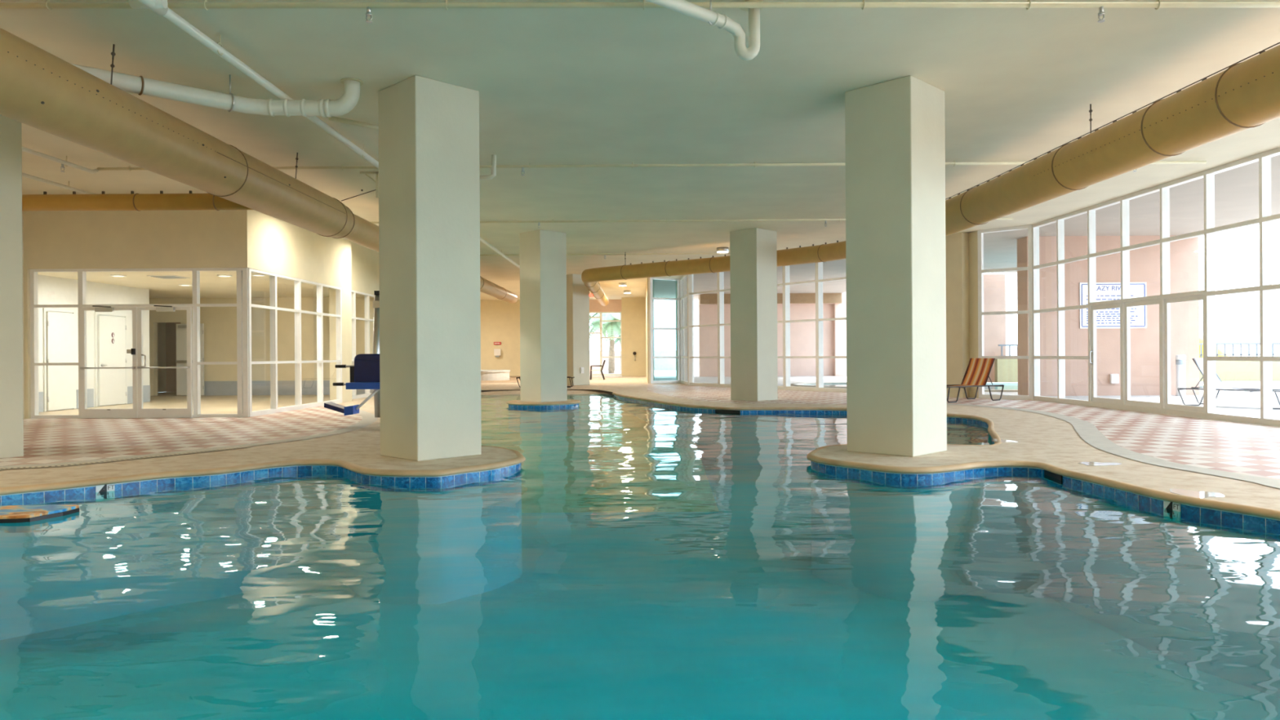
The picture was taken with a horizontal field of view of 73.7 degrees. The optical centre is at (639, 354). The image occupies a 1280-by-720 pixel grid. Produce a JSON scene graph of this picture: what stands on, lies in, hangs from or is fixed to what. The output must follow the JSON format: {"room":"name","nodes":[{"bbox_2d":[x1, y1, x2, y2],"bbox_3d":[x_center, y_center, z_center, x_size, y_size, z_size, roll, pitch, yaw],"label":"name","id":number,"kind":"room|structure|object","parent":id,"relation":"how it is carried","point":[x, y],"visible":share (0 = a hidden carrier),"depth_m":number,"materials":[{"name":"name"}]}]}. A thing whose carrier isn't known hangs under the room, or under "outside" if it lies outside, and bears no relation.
{"room":"indoor swimming pool","nodes":[
{"label":"indoor swimming pool","id":0,"kind":"room"},
{"bbox_2d":[22,211,24,418],"bbox_3d":[-11.555,-0.764,4.430,0.300,4.310,22.860,0,0,0],"label":"wall","id":1,"kind":"structure","parent":0,"point":[22,211],"depth_m":15.78,"materials":[{"name":"beige paint"}]},
{"bbox_2d":[38,275,149,411],"bbox_3d":[-12.602,-0.233,18.885,0.200,2.860,5.730,0,0,0],"label":"wall","id":2,"kind":"structure","parent":0,"point":[51,290],"depth_m":19.44,"materials":[{"name":"white paint"}]},
{"bbox_2d":[42,308,127,411],"bbox_3d":[-12.485,0.111,19.310,0.030,2.170,2.880,0,0,0],"label":"door frame","id":3,"kind":"structure","parent":2,"relation":"in","point":[44,310],"depth_m":18.84,"materials":[{"name":"white paint"}]},
{"bbox_2d":[45,311,75,410],"bbox_3d":[-12.457,0.136,18.351,0.064,2.080,0.859,0,0,0],"label":"door","id":4,"kind":"structure","parent":3,"relation":"attached to","point":[60,326],"depth_m":18.31,"materials":[{"name":"white paint"}]},
{"bbox_2d":[97,315,127,405],"bbox_3d":[-12.436,0.136,20.160,0.107,2.080,1.019,0,0,0],"label":"door","id":5,"kind":"structure","parent":3,"relation":"attached to","point":[111,331],"depth_m":20.09,"materials":[{"name":"white paint"}]},
{"bbox_2d":[23,209,253,418],"bbox_3d":[-9.485,-0.827,15.910,4.440,4.210,0.220,0,0,0],"label":"wall","id":6,"kind":"structure","parent":0,"point":[198,238],"depth_m":15.80,"materials":[{"name":"beige paint"}]},
{"bbox_2d":[30,267,248,418],"bbox_3d":[-9.319,-0.213,15.915,4.050,2.780,0.110,0,0,0],"label":"window","id":7,"kind":"structure","parent":6,"relation":"in","point":[242,304],"depth_m":15.86,"materials":[{"name":"white metal"}]},
{"bbox_2d":[80,305,137,417],"bbox_3d":[-9.832,0.133,15.758,1.040,2.075,0.145,0,0,0],"label":"door","id":8,"kind":"structure","parent":7,"relation":"attached to","point":[85,413],"depth_m":15.78,"materials":[{"name":"white metal"}]},
{"bbox_2d":[137,305,192,417],"bbox_3d":[-8.802,0.126,15.758,0.990,2.075,0.145,0,0,0],"label":"door","id":9,"kind":"structure","parent":7,"relation":"attached to","point":[156,412],"depth_m":15.78,"materials":[{"name":"white metal"}]},
{"bbox_2d":[157,322,166,392],"bbox_3d":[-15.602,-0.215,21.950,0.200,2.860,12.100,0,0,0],"label":"door","id":10,"kind":"structure","parent":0,"point":[161,326],"depth_m":27.65,"materials":[{"name":"beige paint"}]},
{"bbox_2d":[165,322,180,391],"bbox_3d":[-11.552,-0.239,27.950,7.900,2.860,0.100,0,0,0],"label":"wall","id":11,"kind":"structure","parent":0,"point":[171,327],"depth_m":27.90,"materials":[{"name":"paint"}]},
{"bbox_2d":[0,405,377,466],"bbox_3d":[-7.827,1.165,12.850,7.032,0.001,14.700,0,0,0],"label":"floor","id":12,"kind":"structure","parent":0,"point":[58,440],"depth_m":12.64,"materials":[{"name":"beige tile"}]},
{"bbox_2d":[0,115,23,457],"bbox_3d":[-7.606,-0.889,9.720,0.813,4.110,0.813,0,0,45],"label":"column","id":13,"kind":"structure","parent":12,"relation":"on","point":[11,392],"depth_m":9.64,"materials":[{"name":"paint"}]},
{"bbox_2d":[0,409,377,470],"bbox_3d":[-7.025,1.157,12.543,5.428,0.001,14.087,0,0,0],"label":"trim","id":14,"kind":"structure","parent":12,"relation":"on","point":[368,418],"depth_m":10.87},
{"bbox_2d":[39,391,357,414],"bbox_3d":[-11.343,1.191,21.950,8.300,0.001,12.100,0,0,0],"label":"floor","id":15,"kind":"structure","parent":0,"point":[218,404],"depth_m":20.75,"materials":[{"name":"beige tile"}]},
{"bbox_2d":[37,271,364,297],"bbox_3d":[-11.561,-1.714,22.025,7.900,0.090,11.950,0,0,0],"label":"ceiling","id":16,"kind":"structure","parent":0,"point":[211,286],"depth_m":20.27,"materials":[{"name":"paint"}]},
{"bbox_2d":[110,274,126,276],"bbox_3d":[-10.994,-1.665,17.995,0.295,0.036,0.295,0,0,0],"label":"recessed light","id":17,"kind":"object","parent":16,"relation":"in","point":[113,275],"visible":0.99,"depth_m":17.94,"materials":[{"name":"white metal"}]},
{"bbox_2d":[146,275,190,278],"bbox_3d":[-10.141,-1.668,18.360,0.600,0.020,0.600,0,0,0],"label":"ceiling light","id":18,"kind":"object","parent":16,"relation":"in","point":[153,276],"visible":1,"depth_m":18.24,"materials":[{"name":"white metal"}]},
{"bbox_2d":[178,284,191,286],"bbox_3d":[-10.871,-1.666,20.403,0.295,0.036,0.295,0,0,0],"label":"recessed light","id":19,"kind":"object","parent":16,"relation":"in","point":[184,285],"visible":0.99,"depth_m":20.30,"materials":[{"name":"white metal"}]},
{"bbox_2d":[217,274,232,276],"bbox_3d":[-8.828,-1.678,18.137,0.295,0.036,0.295,0,0,0],"label":"recessed light","id":20,"kind":"object","parent":16,"relation":"in","point":[220,275],"visible":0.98,"depth_m":18.10,"materials":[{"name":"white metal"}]},
{"bbox_2d":[251,274,266,276],"bbox_3d":[-8.060,-1.683,18.036,0.295,0.036,0.295,0,0,0],"label":"recessed light","id":21,"kind":"object","parent":16,"relation":"in","point":[256,275],"visible":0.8,"depth_m":18.05,"materials":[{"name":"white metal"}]},
{"bbox_2d":[149,297,373,395],"bbox_3d":[-11.552,-0.239,25.100,7.900,2.860,0.200,0,0,0],"label":"wall","id":22,"kind":"structure","parent":0,"point":[220,322],"depth_m":25.00,"materials":[{"name":"beige paint"}]},
{"bbox_2d":[306,334,316,352],"bbox_3d":[-9.552,-0.322,24.970,0.400,0.500,0.040,0,0,0],"label":"wall picture","id":23,"kind":"object","parent":22,"relation":"attached to","point":[311,340],"visible":0.64,"depth_m":24.95,"materials":[{"name":"beige paper"}]},
{"bbox_2d":[252,209,379,402],"bbox_3d":[-9.900,-0.825,31.210,5.410,4.210,30.380,0,0,0],"label":"wall","id":24,"kind":"structure","parent":0,"point":[279,246],"depth_m":19.84,"materials":[{"name":"beige paint"}]},
{"bbox_2d":[175,323,204,395],"bbox_3d":[-13.076,0.140,24.790,0.869,2.080,0.100,0,0,8],"label":"door","id":25,"kind":"structure","parent":24,"relation":"in","point":[181,329],"depth_m":24.82,"materials":[{"name":"white paint"}]},
{"bbox_2d":[38,380,373,412],"bbox_3d":[-10.494,0.974,20.510,5.800,0.420,8.980,0,0,0],"label":"baseboard","id":26,"kind":"structure","parent":24,"relation":"attached to","point":[284,387],"depth_m":24.98,"materials":[{"name":"beige paint"}]},
{"bbox_2d":[248,267,342,417],"bbox_3d":[-7.292,-0.226,18.256,0.110,2.780,4.730,0,0,1],"label":"window","id":27,"kind":"structure","parent":24,"relation":"in","point":[273,362],"depth_m":18.16,"materials":[{"name":"white metal"}]},
{"bbox_2d":[351,289,373,399],"bbox_3d":[-7.557,-0.259,23.650,0.110,2.850,4.700,0,0,0],"label":"window","id":28,"kind":"structure","parent":24,"relation":"in","point":[366,319],"depth_m":23.05,"materials":[{"name":"white metal"}]},
{"bbox_2d":[480,300,519,376],"bbox_3d":[-7.730,-0.838,46.250,9.350,4.210,0.300,0,0,0],"label":"wall","id":29,"kind":"structure","parent":0,"point":[500,319],"depth_m":46.10,"materials":[{"name":"beige paint"}]},
{"bbox_2d":[493,348,501,356],"bbox_3d":[-7.673,-0.088,45.965,0.340,0.440,0.230,0,0,0],"label":"dispenser","id":30,"kind":"object","parent":29,"relation":"attached to","point":[497,352],"visible":1,"depth_m":45.85,"materials":[{"name":"white plastic"}]},
{"bbox_2d":[480,376,519,382],"bbox_3d":[-8.143,1.166,40.450,8.300,0.001,10.900,0,0,0],"label":"floor","id":31,"kind":"structure","parent":0,"point":[512,379],"depth_m":37.51,"materials":[{"name":"beige concrete"}]},
{"bbox_2d":[480,369,510,380],"bbox_3d":[-6.972,0.938,39.000,2.060,0.450,2.060,0,0,0],"label":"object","id":32,"kind":"object","parent":31,"relation":"on","point":[486,375],"visible":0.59,"depth_m":38.15,"materials":[{"name":"beige"}]},
{"bbox_2d":[506,399,580,407],"bbox_3d":[-2.349,1.781,20.870,1.812,1.306,1.812,0,0,0],"label":"floor","id":33,"kind":"structure","parent":0,"point":[570,402],"depth_m":20.18,"materials":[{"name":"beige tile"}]},
{"bbox_2d":[519,229,567,402],"bbox_3d":[-2.366,-0.921,20.870,0.813,4.110,0.813,0,0,45],"label":"column","id":34,"kind":"structure","parent":33,"relation":"on","point":[542,253],"depth_m":20.57,"materials":[{"name":"paint"}]},
{"bbox_2d":[480,389,719,512],"bbox_3d":[-2.689,1.793,20.600,7.800,1.306,15.200,0,0,0],"label":"pool water","id":35,"kind":"object","parent":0,"point":[605,495],"visible":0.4,"depth_m":14.57,"materials":[{"name":"teal liquid"}]},
{"bbox_2d":[589,299,621,311],"bbox_3d":[-2.016,-2.648,46.250,2.200,0.660,0.300,0,0,0],"label":"lintel","id":36,"kind":"object","parent":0,"point":[614,305],"visible":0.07,"depth_m":46.10,"materials":[{"name":"paint"}]},
{"bbox_2d":[589,311,622,375],"bbox_3d":[-2.004,-0.593,46.160,2.160,3.450,0.120,0,0,0],"label":"window","id":37,"kind":"structure","parent":36,"relation":"attached to","point":[600,313],"depth_m":46.10,"materials":[{"name":"white metal"}]},
{"bbox_2d":[7,394,1217,533],"bbox_3d":[-0.818,1.238,14.450,13.650,0.029,27.160,0,0,0],"label":"water","id":38,"kind":"object","parent":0,"point":[600,423],"visible":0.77,"depth_m":12.14,"materials":[{"name":"teal liquid"}]},
{"bbox_2d":[0,504,79,523],"bbox_3d":[-5.123,1.222,6.625,1.264,0.086,0.493,0,0,-3],"label":"bodyboard","id":39,"kind":"object","parent":38,"relation":"on","point":[8,513],"visible":1,"depth_m":6.61,"materials":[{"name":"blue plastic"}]},
{"bbox_2d":[589,350,675,370],"bbox_3d":[-2.497,0.485,62.150,11.000,1.500,0.300,0,0,0],"label":"wall","id":40,"kind":"structure","parent":0,"point":[594,356],"depth_m":62.00,"materials":[{"name":"white paint"}]},
{"bbox_2d":[621,277,654,383],"bbox_3d":[-0.205,-0.884,39.800,1.500,4.210,13.200,0,0,0],"label":"wall","id":41,"kind":"structure","parent":0,"point":[634,310],"depth_m":44.60,"materials":[{"name":"beige paint"}]},
{"bbox_2d":[648,277,680,383],"bbox_3d":[0.965,-0.941,33.458,1.446,4.110,0.140,0,0,-34],"label":"window","id":42,"kind":"structure","parent":41,"relation":"in","point":[651,298],"depth_m":33.28,"materials":[{"name":"white metal"}]},
{"bbox_2d":[0,0,1279,300],"bbox_3d":[-0.820,-3.235,19.300,30.400,0.500,54.600,0,0,0],"label":"ceiling","id":43,"kind":"structure","parent":0,"point":[554,86],"depth_m":9.98,"materials":[{"name":"paint"}]},
{"bbox_2d":[22,172,95,194],"bbox_3d":[-9.643,-2.849,11.850,0.060,0.156,7.700,0,0,0],"label":"pipe","id":44,"kind":"object","parent":43,"relation":"attached to","point":[24,175],"visible":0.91,"depth_m":14.04,"materials":[{"name":"beige metal"}]},
{"bbox_2d":[22,146,98,173],"bbox_3d":[-8.482,-2.806,9.631,0.071,0.256,7.262,0,0,1],"label":"pipe","id":45,"kind":"object","parent":43,"relation":"attached to","point":[63,162],"visible":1,"depth_m":12.42,"materials":[{"name":"metal"}]},
{"bbox_2d":[69,62,363,117],"bbox_3d":[-4.978,-2.760,8.280,4.410,0.391,0.726,0,0,-35],"label":"drain pipe","id":46,"kind":"object","parent":43,"relation":"attached to","point":[140,85],"visible":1,"depth_m":9.01,"materials":[{"name":"metal"}]},
{"bbox_2d":[0,27,517,303],"bbox_3d":[-5.075,-2.437,17.500,0.648,1.045,33.000,0,0,0],"label":"air duct","id":47,"kind":"object","parent":43,"relation":"hanging from","point":[40,90],"visible":0.88,"depth_m":8.46,"materials":[{"name":"metal"}]},
{"bbox_2d":[22,191,252,211],"bbox_3d":[-8.369,-2.326,12.950,5.890,0.302,0.268,0,0,0],"label":"air duct","id":48,"kind":"object","parent":47,"relation":"attached to","point":[132,202],"visible":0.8,"depth_m":12.85,"materials":[{"name":"metal"}]},
{"bbox_2d":[128,0,519,268],"bbox_3d":[-3.948,-2.867,19.775,0.260,0.191,26.450,0,0,0],"label":"pipe","id":49,"kind":"object","parent":43,"relation":"attached to","point":[160,7],"visible":0.73,"depth_m":8.18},
{"bbox_2d":[328,116,378,129],"bbox_3d":[-3.418,-2.920,10.900,0.059,0.091,1.132,0,0,45],"label":"pipe","id":50,"kind":"object","parent":43,"relation":"attached to","point":[332,118],"visible":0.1,"depth_m":10.70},
{"bbox_2d":[341,171,378,200],"bbox_3d":[-4.519,-2.732,13.849,0.733,0.453,0.085,0,0,7],"label":"bracket","id":51,"kind":"object","parent":43,"relation":"attached to","point":[366,173],"visible":0.94,"depth_m":13.81,"materials":[{"name":"metal"}]},
{"bbox_2d":[479,154,496,180],"bbox_3d":[-2.315,-2.791,12.783,0.391,0.367,0.106,0,0,32],"label":"vent pipe","id":52,"kind":"object","parent":43,"relation":"attached to","point":[493,175],"visible":0.85,"depth_m":12.69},
{"bbox_2d":[480,251,729,259],"bbox_3d":[-1.218,-2.883,24.900,11.600,0.191,0.079,0,0,0],"label":"pipe","id":53,"kind":"object","parent":43,"relation":"attached to","point":[728,253],"visible":0.59,"depth_m":24.88,"materials":[{"name":"metal"}]},
{"bbox_2d":[618,282,626,286],"bbox_3d":[-0.722,-2.918,35.516,0.340,0.135,0.340,0,0,0],"label":"ceiling light","id":54,"kind":"object","parent":43,"relation":"attached to","point":[620,284],"visible":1,"depth_m":35.39,"materials":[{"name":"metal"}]},
{"bbox_2d":[0,0,1279,23],"bbox_3d":[0.232,-2.892,7.170,16.502,0.191,0.079,0,0,-1],"label":"pipe","id":55,"kind":"object","parent":43,"relation":"attached to","point":[1157,4],"visible":0.99,"depth_m":7.16,"materials":[{"name":"metal"}]},
{"bbox_2d":[97,160,1206,175],"bbox_3d":[0.182,-2.892,13.250,17.200,0.191,0.079,0,0,0],"label":"pipe","id":56,"kind":"object","parent":43,"relation":"attached to","point":[522,166],"visible":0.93,"depth_m":13.23,"materials":[{"name":"metal"}]},
{"bbox_2d":[370,217,1013,228],"bbox_3d":[0.832,-2.896,18.750,14.700,0.191,0.079,0,0,0],"label":"pipe","id":57,"kind":"object","parent":43,"relation":"attached to","point":[666,220],"visible":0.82,"depth_m":18.73,"materials":[{"name":"metal"}]},
{"bbox_2d":[644,0,763,60],"bbox_3d":[0.199,-2.751,6.804,2.034,0.474,0.220,0,0,-33],"label":"pipe","id":58,"kind":"object","parent":43,"relation":"hanging from","point":[713,18],"visible":0.97,"depth_m":7.20,"materials":[{"name":"metal"}]},
{"bbox_2d":[716,247,728,253],"bbox_3d":[2.323,-2.937,23.983,0.340,0.135,0.340,0,0,0],"label":"ceiling light","id":59,"kind":"object","parent":43,"relation":"attached to","point":[719,250],"visible":1,"depth_m":23.84,"materials":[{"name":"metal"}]},
{"bbox_2d":[716,250,728,253],"bbox_3d":[2.324,-2.882,23.983,0.316,0.025,0.316,0,0,0],"label":"diffuser","id":60,"kind":"object","parent":59,"relation":"attached to","point":[717,251],"depth_m":23.87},
{"bbox_2d":[581,42,1279,306],"bbox_3d":[2.494,-2.520,19.617,4.796,0.970,38.685,0,0,-16],"label":"air duct","id":61,"kind":"object","parent":43,"relation":"hanging from","point":[1245,95],"visible":0.88,"depth_m":9.58,"materials":[{"name":"metal"}]},
{"bbox_2d":[0,441,1279,719],"bbox_3d":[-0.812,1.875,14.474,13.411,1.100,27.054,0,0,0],"label":"pool water","id":62,"kind":"structure","parent":0,"point":[1203,599],"depth_m":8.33,"materials":[{"name":"liquid"}]},
{"bbox_2d":[0,395,1279,541],"bbox_3d":[-0.816,1.252,13.115,13.409,0.155,24.335,0,0,0],"label":"tile","id":63,"kind":"structure","parent":62,"relation":"attached to","point":[1227,521],"depth_m":8.33,"materials":[{"name":"blue tile"}]},
{"bbox_2d":[95,484,115,500],"bbox_3d":[-4.957,1.279,7.910,0.009,0.153,0.156,0,0,40],"label":"depth marker","id":64,"kind":"object","parent":63,"relation":"attached to","point":[104,489],"visible":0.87,"depth_m":7.91,"materials":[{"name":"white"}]},
{"bbox_2d":[715,409,740,413],"bbox_3d":[1.840,1.211,17.910,0.600,0.096,0.032,0,0,37],"label":"skimmer","id":65,"kind":"object","parent":63,"relation":"attached to","point":[716,411],"visible":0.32,"depth_m":17.89,"materials":[{"name":"black plastic"}]},
{"bbox_2d":[1044,470,1062,485],"bbox_3d":[4.045,1.197,8.343,0.032,0.096,0.440,0,0,6],"label":"skimmer","id":66,"kind":"object","parent":63,"relation":"attached to","point":[1056,478],"visible":0.86,"depth_m":8.29,"materials":[{"name":"black plastic"}]},
{"bbox_2d":[1163,500,1180,523],"bbox_3d":[4.154,1.223,6.665,0.009,0.153,0.156,0,0,-11],"label":"depth marker","id":67,"kind":"object","parent":63,"relation":"attached to","point":[1171,511],"visible":1,"depth_m":6.66,"materials":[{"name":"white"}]},
{"bbox_2d":[0,375,1279,510],"bbox_3d":[-1.283,1.128,19.700,22.420,0.001,53.400,0,0,0],"label":"floor","id":68,"kind":"structure","parent":0,"point":[1040,437],"depth_m":9.35,"materials":[{"name":"beige concrete"}]},
{"bbox_2d":[324,290,380,417],"bbox_3d":[-4.301,0.042,14.025,1.403,2.209,1.050,0,0,0],"label":"lift","id":69,"kind":"object","parent":68,"relation":"on","point":[365,372],"visible":0.66,"depth_m":13.95,"materials":[{"name":"metal"}]},
{"bbox_2d":[377,75,481,461],"bbox_3d":[-2.376,-0.920,9.640,0.813,4.110,0.813,0,0,45],"label":"column","id":70,"kind":"structure","parent":68,"relation":"on","point":[429,180],"depth_m":9.34,"materials":[{"name":"paint"}]},
{"bbox_2d":[515,376,574,387],"bbox_3d":[-3.272,0.644,29.600,1.957,0.984,0.730,0,0,0],"label":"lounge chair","id":71,"kind":"object","parent":68,"relation":"on","point":[569,377],"visible":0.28,"depth_m":29.26,"materials":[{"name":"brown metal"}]},
{"bbox_2d":[566,274,589,385],"bbox_3d":[-2.466,-0.920,32.000,0.813,4.110,0.813,0,0,45],"label":"column","id":72,"kind":"structure","parent":68,"relation":"on","point":[577,293],"depth_m":31.63,"materials":[{"name":"paint"}]},
{"bbox_2d":[590,360,605,379],"bbox_3d":[-1.907,0.689,38.600,0.691,0.896,0.592,0,0,0],"label":"patio chair","id":73,"kind":"object","parent":68,"relation":"on","point":[602,365],"visible":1,"depth_m":38.32,"materials":[{"name":"brown metal"}]},
{"bbox_2d":[0,392,1279,519],"bbox_3d":[-0.817,1.147,13.092,13.506,0.056,24.388,0,0,0],"label":"coping","id":74,"kind":"object","parent":68,"relation":"on","point":[1200,502],"visible":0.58,"depth_m":8.38},
{"bbox_2d":[844,75,946,457],"bbox_3d":[2.924,-0.953,9.750,0.813,4.110,0.813,0,0,45],"label":"column","id":75,"kind":"structure","parent":68,"relation":"on","point":[895,130],"depth_m":9.44,"materials":[{"name":"paint"}]},
{"bbox_2d":[991,438,1017,442],"bbox_3d":[4.592,1.090,10.824,0.261,0.002,0.449,0,0,0],"label":"puddle","id":76,"kind":"object","parent":68,"relation":"on","point":[994,439],"visible":1,"depth_m":10.73,"materials":[{"name":"liquid"}]},
{"bbox_2d":[1077,462,1121,466],"bbox_3d":[4.608,1.090,8.527,0.417,0.002,0.313,0,0,0],"label":"puddle","id":77,"kind":"object","parent":68,"relation":"on","point":[1091,464],"visible":1,"depth_m":8.49,"materials":[{"name":"white liquid"}]},
{"bbox_2d":[946,404,1279,488],"bbox_3d":[6.328,1.075,10.823,2.541,0.001,15.519,0,0,0],"label":"trim","id":78,"kind":"structure","parent":68,"relation":"on","point":[1088,432],"depth_m":9.49,"materials":[{"name":"beige concrete"}]},
{"bbox_2d":[1169,488,1224,497],"bbox_3d":[4.376,1.091,6.713,0.350,0.002,0.455,0,0,0],"label":"puddle","id":79,"kind":"object","parent":68,"relation":"on","point":[1180,491],"visible":1,"depth_m":6.70,"materials":[{"name":"white liquid"}]},
{"bbox_2d":[680,274,693,385],"bbox_3d":[1.739,-0.946,32.303,0.140,4.110,3.104,0,0,-3],"label":"window","id":80,"kind":"structure","parent":0,"point":[683,280],"depth_m":32.25,"materials":[{"name":"white metal"}]},
{"bbox_2d":[698,291,846,376],"bbox_3d":[6.789,-1.871,42.950,7.600,6.100,1.100,0,0,0],"label":"wall","id":81,"kind":"structure","parent":0,"point":[802,334],"depth_m":43.00,"materials":[{"name":"paint"}]},
{"bbox_2d":[700,293,841,304],"bbox_3d":[6.483,-2.880,42.300,7.000,0.700,0.200,0,0,0],"label":"trim","id":82,"kind":"structure","parent":81,"relation":"attached to","point":[795,298],"depth_m":42.20,"materials":[{"name":"paint"}]},
{"bbox_2d":[945,232,969,397],"bbox_3d":[7.506,-0.931,22.163,0.280,4.210,2.164,0,0,-34],"label":"wall","id":83,"kind":"structure","parent":0,"point":[957,245],"depth_m":21.33,"materials":[{"name":"beige paint"}]},
{"bbox_2d":[687,262,846,391],"bbox_3d":[4.445,-0.962,27.044,0.200,4.110,9.370,0,0,-34],"label":"window","id":84,"kind":"structure","parent":83,"relation":"in","point":[786,357],"depth_m":26.76,"materials":[{"name":"white metal"}]},
{"bbox_2d":[646,383,1279,479],"bbox_3d":[4.859,1.087,17.900,9.305,0.001,29.400,0,0,0],"label":"floor","id":85,"kind":"structure","parent":0,"point":[1248,449],"depth_m":12.05,"materials":[{"name":"beige tile"}]},
{"bbox_2d":[729,227,777,400],"bbox_3d":[2.774,-0.952,20.800,0.813,4.110,0.813,0,0,45],"label":"column","id":86,"kind":"structure","parent":85,"relation":"on","point":[753,251],"depth_m":20.51,"materials":[{"name":"paint"}]},
{"bbox_2d":[946,358,1004,402],"bbox_3d":[7.483,0.578,19.777,1.957,0.984,0.730,0,0,-29],"label":"lounge chair","id":87,"kind":"object","parent":85,"relation":"on","point":[978,371],"visible":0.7,"depth_m":19.95,"materials":[{"name":"orange fabric"}]},
{"bbox_2d":[968,231,978,398],"bbox_3d":[8.304,-0.936,21.110,0.100,4.210,0.490,0,0,-5],"label":"wall","id":88,"kind":"structure","parent":0,"point":[973,239],"depth_m":21.12,"materials":[{"name":"beige paint"}]},
{"bbox_2d":[977,224,1033,399],"bbox_3d":[8.780,-0.989,20.487,1.267,4.110,0.140,0,0,42],"label":"window","id":89,"kind":"structure","parent":88,"relation":"in","point":[980,233],"depth_m":20.43,"materials":[{"name":"white metal"}]},
{"bbox_2d":[983,274,1005,382],"bbox_3d":[12.284,-0.960,32.900,3.380,4.210,0.600,0,0,0],"label":"wall","id":90,"kind":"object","parent":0,"point":[994,285],"visible":0.21,"depth_m":32.60,"materials":[{"name":"paint"}]},
{"bbox_2d":[1017,235,1199,395],"bbox_3d":[12.204,-0.960,22.300,4.420,4.210,0.600,0,0,0],"label":"wall","id":91,"kind":"structure","parent":0,"point":[1144,262],"depth_m":22.00,"materials":[{"name":"paint"}]},
{"bbox_2d":[1079,282,1146,328],"bbox_3d":[12.187,-1.270,21.981,1.709,1.178,0.038,0,0,0],"label":"sign","id":92,"kind":"object","parent":91,"relation":"attached to","point":[1108,317],"visible":0.48,"depth_m":21.97,"materials":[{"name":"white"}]},
{"bbox_2d":[1086,295,1137,324],"bbox_3d":[12.152,-1.162,21.968,1.320,0.731,0.004,0,0,0],"label":"print","id":93,"kind":"object","parent":92,"relation":"attached to","point":[1108,316],"depth_m":21.97,"materials":[{"name":"blue"}]},
{"bbox_2d":[1110,373,1119,383],"bbox_3d":[12.198,0.618,21.938,0.180,0.240,0.105,0,0,0],"label":"outlet cover","id":94,"kind":"object","parent":91,"relation":"attached to","point":[1114,378],"visible":1,"depth_m":21.90,"materials":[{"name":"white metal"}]},
{"bbox_2d":[994,357,1279,382],"bbox_3d":[36.704,0.506,32.125,46.600,0.980,0.250,0,0,0],"label":"wall","id":95,"kind":"structure","parent":0,"point":[1005,370],"depth_m":32.00,"materials":[{"name":"beige paint"}]},
{"bbox_2d":[998,342,1279,357],"bbox_3d":[29.249,-0.208,32.120,31.500,0.540,0.080,0,0,0],"label":"railing","id":96,"kind":"object","parent":95,"relation":"on","point":[1233,354],"visible":0.25,"depth_m":32.10,"materials":[{"name":"white metal"}]},
{"bbox_2d":[1031,146,1279,426],"bbox_3d":[9.624,-0.994,6.941,0.140,4.110,26.190,0,0,-1],"label":"window","id":97,"kind":"structure","parent":0,"point":[1265,287],"depth_m":15.25,"materials":[{"name":"white metal"}]},
{"bbox_2d":[1088,303,1121,404],"bbox_3d":[9.315,0.018,17.061,0.124,2.030,1.080,0,0,-1],"label":"door","id":98,"kind":"structure","parent":97,"relation":"attached to","point":[1094,398],"depth_m":17.53,"materials":[{"name":"white metal"}]},
{"bbox_2d":[1124,299,1160,408],"bbox_3d":[9.382,0.018,15.883,0.050,2.030,1.120,0,0,-1],"label":"door","id":99,"kind":"structure","parent":97,"relation":"attached to","point":[1127,402],"depth_m":16.37,"materials":[{"name":"white metal"}]},
{"bbox_2d":[1164,294,1204,412],"bbox_3d":[9.413,0.018,14.708,0.050,2.030,1.070,0,0,-1],"label":"door","id":100,"kind":"structure","parent":97,"relation":"attached to","point":[1166,301],"depth_m":15.17,"materials":[{"name":"white metal"}]},
{"label":"outside","id":101,"kind":"structure","parent":0,"visible":0},
{"bbox_2d":[602,363,1279,418],"bbox_3d":[10.007,1.069,40.000,100.000,0.001,140.000,0,0,0],"label":"ground","id":102,"kind":"structure","parent":101,"point":[1247,403],"depth_m":21.84,"materials":[{"name":"concrete"}]},
{"bbox_2d":[589,365,599,373],"bbox_3d":[-2.645,0.886,49.700,0.900,0.500,0.400,0,0,0],"label":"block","id":103,"kind":"object","parent":102,"relation":"on","point":[593,367],"visible":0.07,"depth_m":49.50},
{"bbox_2d":[589,313,620,373],"bbox_3d":[-1.784,-0.878,52.002,3.308,4.129,3.369,0,0,0],"label":"palm tree","id":104,"kind":"object","parent":102,"relation":"on","point":[611,327],"visible":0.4,"depth_m":51.06,"materials":[{"name":"green plant"}]},
{"bbox_2d":[614,326,620,346],"bbox_3d":[-0.596,-0.521,60.064,3.121,3.402,3.034,0,0,0],"label":"palm tree","id":105,"kind":"object","parent":102,"relation":"on","point":[617,340],"visible":0.03,"depth_m":59.73,"materials":[{"name":"green plant"}]},
{"bbox_2d":[1175,355,1186,395],"bbox_3d":[13.686,0.526,21.600,0.230,1.040,0.230,0,0,0],"label":"urn","id":106,"kind":"object","parent":102,"relation":"on","point":[1180,359],"visible":0.97,"depth_m":21.51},
{"bbox_2d":[1177,358,1203,405],"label":"lounge chair","id":107,"kind":"object","parent":102,"relation":"on","point":[1198,362],"depth_m":17.70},
{"bbox_2d":[1199,333,1231,357],"bbox_3d":[22.558,-0.240,35.146,3.938,2.444,1.271,0,0,-7],"label":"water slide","id":108,"kind":"object","parent":102,"relation":"on","point":[1220,350],"visible":0.02,"depth_m":34.78,"materials":[{"name":"white plastic"}]},
{"bbox_2d":[1215,372,1260,400],"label":"lounge chair","id":109,"kind":"object","parent":102,"relation":"on","point":[1220,385],"depth_m":17.56,"materials":[{"name":"white plastic"}]},
{"bbox_2d":[1272,388,1279,408],"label":"lounge chair","id":110,"kind":"object","parent":102,"relation":"on","point":[1274,390],"depth_m":17.02,"materials":[{"name":"metal"}]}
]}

